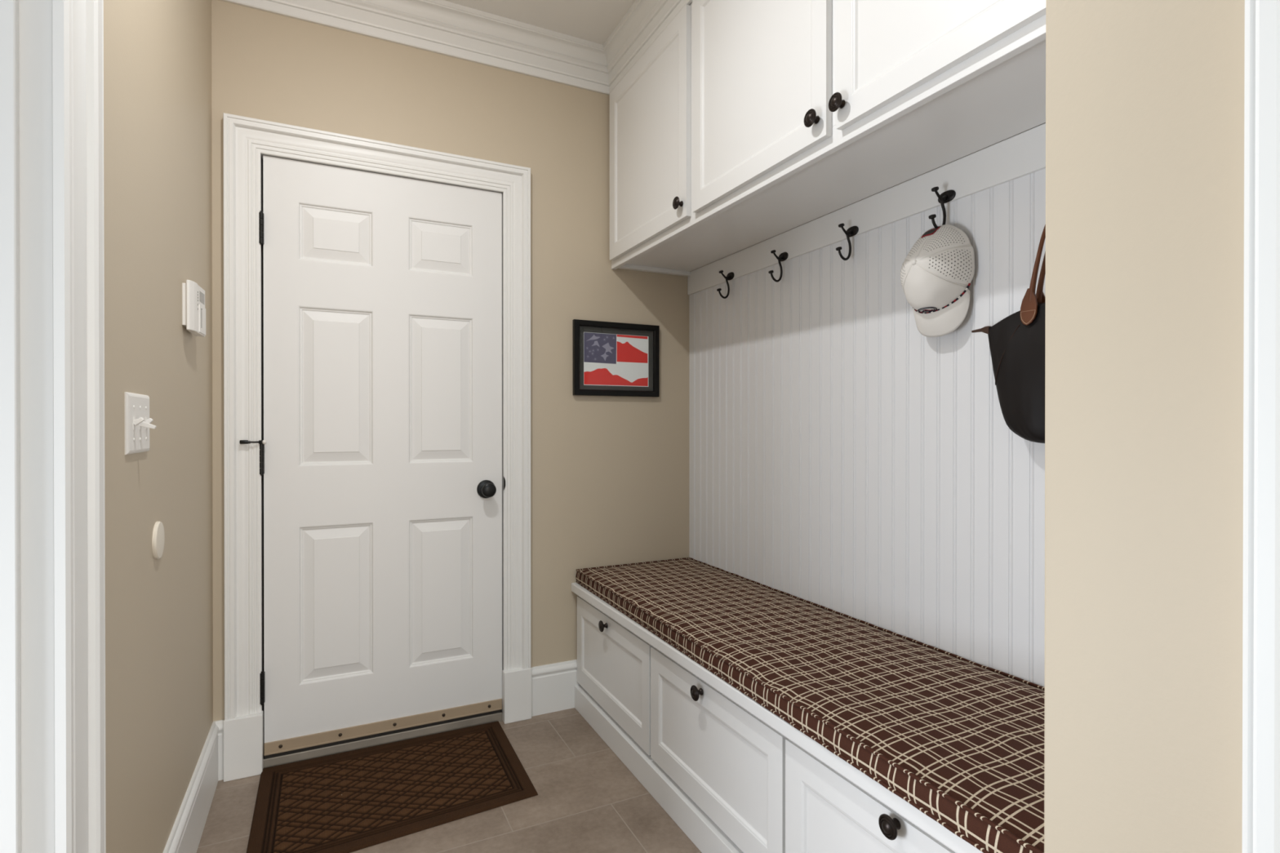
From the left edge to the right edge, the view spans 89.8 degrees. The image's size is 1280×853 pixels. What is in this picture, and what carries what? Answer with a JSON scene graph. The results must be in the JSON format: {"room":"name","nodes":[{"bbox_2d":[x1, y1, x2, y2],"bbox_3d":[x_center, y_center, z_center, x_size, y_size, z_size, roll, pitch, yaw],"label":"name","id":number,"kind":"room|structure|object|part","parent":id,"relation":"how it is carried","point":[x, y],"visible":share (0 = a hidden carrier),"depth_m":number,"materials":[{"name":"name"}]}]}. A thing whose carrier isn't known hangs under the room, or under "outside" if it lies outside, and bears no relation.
{"room":"mudroom","nodes":[
{"label":"mudroom","id":0,"kind":"room"},
{"bbox_2d":[103,0,213,852],"bbox_3d":[-0.790,-0.199,0.727,0.128,2.720,3.000,0,0,-26],"label":"wall","id":1,"kind":"structure","parent":0,"point":[157,131],"depth_m":1.41,"materials":[{"name":"beige paint"}]},
{"bbox_2d":[0,0,54,852],"bbox_3d":[-0.670,0.121,0.455,0.135,2.081,0.926,0,0,-26],"label":"trim","id":2,"kind":"structure","parent":1,"relation":"attached to","point":[27,632],"depth_m":0.87,"materials":[{"name":"white paint"}]},
{"bbox_2d":[52,0,106,852],"bbox_3d":[-0.594,0.082,0.490,0.032,2.158,1.074,0,0,-26],"label":"trim","id":3,"kind":"structure","parent":1,"relation":"attached to","point":[77,25],"depth_m":0.91,"materials":[{"name":"white paint"}]},
{"bbox_2d":[124,391,156,454],"bbox_3d":[-0.973,-0.006,1.266,0.031,0.116,0.163,0,0,-26],"label":"light switch","id":4,"kind":"object","parent":1,"relation":"attached to","point":[138,422],"visible":1,"depth_m":1.24,"materials":[{"name":"white plastic"}]},
{"bbox_2d":[163,720,223,852],"bbox_3d":[-1.110,1.062,1.555,0.035,0.191,1.238,0,0,-26],"label":"baseboard","id":5,"kind":"structure","parent":1,"relation":"attached to","point":[185,835],"depth_m":1.79,"materials":[{"name":"white paint"}]},
{"bbox_2d":[182,280,205,337],"bbox_3d":[-1.198,-0.315,1.727,0.032,0.129,0.144,0,0,-26],"label":"thermostat","id":6,"kind":"object","parent":1,"relation":"attached to","point":[193,310],"visible":1,"depth_m":1.68,"materials":[{"name":"white plastic"}]},
{"bbox_3d":[-1.207,-0.317,1.720,0.009,0.109,0.128,0,0,-26],"label":"plate","id":7,"kind":"part","parent":6,"relation":"part of","materials":[{"name":"white plastic"}]},
{"bbox_2d":[220,0,692,95],"bbox_3d":[-0.114,-1.477,1.080,1.417,0.167,2.950,0,0,-26],"label":"trim","id":8,"kind":"structure","parent":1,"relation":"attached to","point":[442,27],"depth_m":2.42,"materials":[{"name":"white paint"}]},
{"bbox_2d":[196,707,701,852],"bbox_3d":[0.119,1.204,-0.411,3.650,0.080,6.350,0,0,-26],"label":"floor","id":9,"kind":"structure","parent":0,"point":[588,800],"depth_m":1.91,"materials":[{"name":"beige tile"}]},
{"bbox_2d":[263,711,502,768],"bbox_3d":[-0.915,1.138,2.365,0.816,0.034,0.054,0,0,-26],"label":"threshold","id":10,"kind":"object","parent":9,"relation":"on","point":[415,733],"visible":0.65,"depth_m":2.33,"materials":[{"name":"metal"}]},
{"bbox_2d":[246,720,537,852],"bbox_3d":[-0.779,1.151,2.062,0.801,0.009,0.603,0,0,-26],"label":"doormat","id":11,"kind":"object","parent":9,"relation":"on","point":[348,802],"visible":1,"depth_m":2.03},
{"bbox_2d":[571,582,982,852],"bbox_3d":[0.406,0.901,1.859,0.573,0.511,2.017,0,0,-26],"label":"storage bench","id":12,"kind":"object","parent":9,"relation":"on","point":[734,775],"visible":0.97,"depth_m":1.67,"materials":[{"name":"white paint"}]},
{"bbox_3d":[-0.135,0.729,2.348,0.030,0.041,0.041,0,0,-26],"label":"knob","id":13,"kind":"part","parent":12,"relation":"part of","materials":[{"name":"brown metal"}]},
{"bbox_3d":[-0.106,0.873,2.346,0.018,0.351,0.658,0,0,-26],"label":"drawer","id":14,"kind":"part","parent":12,"relation":"part of","materials":[{"name":"white paint"}]},
{"bbox_3d":[0.156,0.726,1.753,0.030,0.041,0.041,0,0,-26],"label":"knob","id":15,"kind":"part","parent":12,"relation":"part of","materials":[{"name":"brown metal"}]},
{"bbox_3d":[0.186,0.875,1.747,0.018,0.351,0.655,0,0,-26],"label":"drawer","id":16,"kind":"part","parent":12,"relation":"part of","materials":[{"name":"white paint"}]},
{"bbox_2d":[575,557,1044,852],"bbox_3d":[0.403,0.613,1.861,0.573,0.066,1.996,0,0,-26],"label":"bench cushion","id":17,"kind":"object","parent":12,"relation":"on","point":[959,740],"visible":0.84,"depth_m":1.43,"materials":[{"name":"brown fabric"}]},
{"bbox_3d":[0.477,0.877,1.150,0.018,0.351,0.654,0,0,-26],"label":"drawer","id":18,"kind":"part","parent":12,"relation":"part of","materials":[{"name":"white paint"}]},
{"bbox_3d":[0.449,0.715,1.151,0.030,0.041,0.041,0,0,-26],"label":"knob","id":19,"kind":"part","parent":12,"relation":"part of","materials":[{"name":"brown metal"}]},
{"bbox_2d":[211,0,691,721],"bbox_3d":[-0.585,-0.205,2.568,2.131,2.720,0.130,0,0,-26],"label":"wall","id":20,"kind":"structure","parent":0,"point":[610,474],"depth_m":2.59,"materials":[{"name":"beige paint"}]},
{"bbox_2d":[222,711,263,782],"bbox_3d":[-1.311,1.056,2.125,0.110,0.200,0.036,0,0,-26],"label":"trim","id":21,"kind":"structure","parent":20,"relation":"attached to","point":[243,746],"depth_m":2.11,"materials":[{"name":"white paint"}]},
{"bbox_2d":[262,159,264,754],"bbox_3d":[-0.932,0.119,2.395,0.825,2.072,0.018,0,0,-26],"label":"trim","id":22,"kind":"structure","parent":20,"relation":"attached to","point":[262,159],"depth_m":2.21,"materials":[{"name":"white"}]},
{"bbox_2d":[239,155,502,758],"bbox_3d":[-0.930,0.104,2.320,0.875,2.034,0.106,0,0,-26],"label":"door","id":23,"kind":"structure","parent":20,"relation":"in","point":[380,449],"depth_m":2.32,"materials":[{"name":"white paint"}]},
{"bbox_3d":[-0.584,0.243,2.465,0.071,0.071,0.062,0,0,-26],"label":"knob","id":24,"kind":"part","parent":23,"relation":"part of","materials":[{"name":"black metal"}]},
{"bbox_2d":[222,112,530,720],"bbox_3d":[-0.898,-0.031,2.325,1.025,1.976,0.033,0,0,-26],"label":"trim","id":25,"kind":"structure","parent":20,"relation":"attached to","point":[245,139],"depth_m":2.15,"materials":[{"name":"white paint"}]},
{"bbox_2d":[502,667,531,724],"bbox_3d":[-0.484,1.055,2.529,0.109,0.200,0.036,0,0,-26],"label":"trim","id":26,"kind":"structure","parent":20,"relation":"attached to","point":[516,683],"depth_m":2.51,"materials":[{"name":"white paint"}]},
{"bbox_2d":[530,659,579,716],"bbox_3d":[-0.345,1.059,2.606,0.210,0.191,0.018,0,0,-26],"label":"baseboard","id":27,"kind":"structure","parent":20,"relation":"attached to","point":[553,685],"depth_m":2.60,"materials":[{"name":"white paint"}]},
{"bbox_2d":[572,319,659,396],"bbox_3d":[-0.096,-0.284,2.721,0.393,0.310,0.022,0,0,-26],"label":"framed picture","id":28,"kind":"object","parent":20,"relation":"attached to","point":[610,358],"visible":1,"depth_m":2.72,"materials":[{"name":"black paint"}]},
{"bbox_2d":[583,332,648,386],"bbox_3d":[-0.098,-0.281,2.724,0.300,0.219,0.001,0,0,-26],"label":"print","id":29,"kind":"object","parent":28,"relation":"attached to","point":[611,359],"depth_m":2.72,"materials":[{"name":"multicoloured paper"}]},
{"bbox_2d":[444,0,635,44],"bbox_3d":[0.119,-1.596,-0.420,3.650,0.080,6.350,0,0,-26],"label":"ceiling","id":30,"kind":"structure","parent":0,"point":[592,20],"depth_m":2.43,"materials":[{"name":"white paint"}]},
{"bbox_2d":[694,122,1045,270],"bbox_3d":[0.733,-0.204,2.015,0.128,2.720,2.020,0,0,-26],"label":"wall","id":31,"kind":"structure","parent":0,"point":[1044,122],"depth_m":1.85,"materials":[{"name":"beige paint"}]},
{"bbox_2d":[609,0,1045,276],"bbox_3d":[0.467,-1.112,1.882,0.421,0.898,2.018,0,0,-26],"label":"upper cabinet","id":32,"kind":"object","parent":31,"relation":"attached to","point":[744,124],"visible":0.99,"depth_m":1.72,"materials":[{"name":"white paint"}]},
{"bbox_3d":[0.021,-1.043,2.406,0.018,0.696,0.639,0,0,-26],"label":"cabinet door","id":33,"kind":"part","parent":32,"relation":"part of","materials":[{"name":"white paint"}]},
{"bbox_3d":[0.126,-0.742,2.135,0.030,0.041,0.041,0,0,-26],"label":"knob","id":34,"kind":"part","parent":32,"relation":"part of","materials":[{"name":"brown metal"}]},
{"bbox_3d":[0.314,-1.041,1.806,0.018,0.696,0.622,0,0,-26],"label":"cabinet door","id":35,"kind":"part","parent":32,"relation":"part of","materials":[{"name":"white paint"}]},
{"bbox_3d":[0.414,-0.740,1.545,0.030,0.041,0.041,0,0,-26],"label":"knob","id":36,"kind":"part","parent":32,"relation":"part of","materials":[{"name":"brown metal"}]},
{"bbox_3d":[0.452,-0.740,1.468,0.030,0.041,0.041,0,0,-26],"label":"knob","id":37,"kind":"part","parent":32,"relation":"part of","materials":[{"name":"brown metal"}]},
{"bbox_3d":[0.601,-1.039,1.218,0.018,0.696,0.624,0,0,-26],"label":"cabinet door","id":38,"kind":"part","parent":32,"relation":"part of","materials":[{"name":"white paint"}]},
{"bbox_2d":[687,123,1045,295],"bbox_3d":[0.665,-0.637,1.981,0.022,0.099,2.018,0,0,-26],"label":"hook rail","id":39,"kind":"object","parent":31,"relation":"attached to","point":[1022,154],"visible":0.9,"depth_m":1.82,"materials":[{"name":"white paint"}]},
{"bbox_2d":[716,270,733,298],"bbox_3d":[0.335,-0.566,2.563,0.064,0.112,0.052,0,0,-26],"label":"coat hook","id":40,"kind":"object","parent":39,"relation":"attached to","point":[730,276],"visible":1,"depth_m":2.56,"materials":[{"name":"black metal"}]},
{"bbox_3d":[0.361,-0.603,2.575,0.005,0.030,0.052,0,0,-26],"label":"mounting plate","id":41,"kind":"part","parent":40,"relation":"part of","materials":[{"name":"black metal"}]},
{"bbox_2d":[768,249,788,282],"bbox_3d":[0.480,-0.565,2.264,0.064,0.112,0.052,0,0,-26],"label":"coat hook","id":42,"kind":"object","parent":39,"relation":"attached to","point":[783,256],"visible":1,"depth_m":2.27,"materials":[{"name":"black metal"}]},
{"bbox_3d":[0.506,-0.602,2.277,0.005,0.030,0.052,0,0,-26],"label":"mounting plate","id":43,"kind":"part","parent":42,"relation":"part of","materials":[{"name":"black metal"}]},
{"bbox_2d":[835,222,858,260],"bbox_3d":[0.626,-0.564,1.966,0.064,0.112,0.052,0,0,-26],"label":"coat hook","id":44,"kind":"object","parent":39,"relation":"attached to","point":[852,231],"visible":1,"depth_m":1.97,"materials":[{"name":"black metal"}]},
{"bbox_3d":[0.652,-0.601,1.978,0.005,0.030,0.052,0,0,-26],"label":"mounting plate","id":45,"kind":"part","parent":44,"relation":"part of","materials":[{"name":"black metal"}]},
{"bbox_2d":[928,186,955,228],"bbox_3d":[0.773,-0.563,1.664,0.064,0.112,0.052,0,0,-26],"label":"coat hook","id":46,"kind":"object","parent":39,"relation":"attached to","point":[948,196],"visible":0.97,"depth_m":1.67,"materials":[{"name":"black metal"}]},
{"bbox_2d":[900,224,974,337],"bbox_3d":[0.743,-0.377,1.648,0.102,0.289,0.183,0,0,-34],"label":"baseball cap","id":47,"kind":"object","parent":46,"relation":"hanging from","point":[937,273],"visible":1,"depth_m":1.62,"materials":[{"name":"white fabric"}]},
{"bbox_3d":[0.702,-0.401,1.693,0.029,0.105,0.116,0,0,19],"label":"panel","id":48,"kind":"part","parent":47,"relation":"part of","materials":[{"name":"white fabric"}]},
{"bbox_3d":[0.719,-0.469,1.689,0.089,0.103,0.082,0,0,-26],"label":"panel","id":49,"kind":"part","parent":47,"relation":"part of","materials":[{"name":"white fabric"}]},
{"bbox_3d":[0.740,-0.355,1.646,0.089,0.119,0.157,0,0,-36],"label":"panel","id":50,"kind":"part","parent":47,"relation":"part of","materials":[{"name":"white fabric"}]},
{"bbox_3d":[0.762,-0.469,1.619,0.105,0.103,0.082,0,0,-26],"label":"panel","id":51,"kind":"part","parent":47,"relation":"part of","materials":[{"name":"white fabric"}]},
{"bbox_3d":[0.763,-0.402,1.604,0.140,0.101,0.032,0,0,11],"label":"panel","id":52,"kind":"part","parent":47,"relation":"part of","materials":[{"name":"white fabric"}]},
{"bbox_3d":[0.799,-0.600,1.676,0.005,0.030,0.052,0,0,-26],"label":"mounting plate","id":53,"kind":"part","parent":46,"relation":"part of","materials":[{"name":"black metal"}]},
{"bbox_2d":[688,168,1045,687],"bbox_3d":[0.668,0.031,1.987,0.013,1.240,2.014,0,0,-26],"label":"panelling","id":54,"kind":"object","parent":31,"relation":"attached to","point":[846,458],"visible":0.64,"depth_m":1.90,"materials":[{"name":"white paint"}]},
{"bbox_2d":[1044,0,1244,852],"bbox_3d":[0.905,-0.200,0.858,0.833,2.720,0.210,0,0,-26],"label":"wall","id":55,"kind":"structure","parent":0,"point":[1144,319],"depth_m":0.68,"materials":[{"name":"beige paint"}]},
{"bbox_2d":[1242,0,1279,852],"bbox_3d":[0.633,-0.198,0.554,0.142,2.719,0.122,0,0,-26],"label":"trim","id":56,"kind":"structure","parent":55,"relation":"attached to","point":[1261,339],"depth_m":0.57,"materials":[{"name":"white paint"}]},
{"bbox_3d":[0.919,-0.562,1.365,0.064,0.112,0.052,0,0,-26],"label":"coat hook","id":57,"kind":"object","parent":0,"visible":0},
{"bbox_2d":[971,224,1045,443],"bbox_3d":[0.910,-0.243,1.361,0.096,0.563,0.457,0,0,-26],"label":"tote bag","id":58,"kind":"object","parent":57,"relation":"hanging from","point":[1016,342],"visible":0.37,"depth_m":1.42,"materials":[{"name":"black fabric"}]},
{"bbox_3d":[0.905,-0.400,1.358,0.032,0.249,0.163,0,0,-26],"label":"handle","id":59,"kind":"part","parent":58,"relation":"part of","materials":[{"name":"brown leather"}]},
{"bbox_3d":[0.922,-0.400,1.366,0.016,0.249,0.163,0,0,-26],"label":"handle","id":60,"kind":"part","parent":58,"relation":"part of","materials":[{"name":"brown leather"}]}
]}

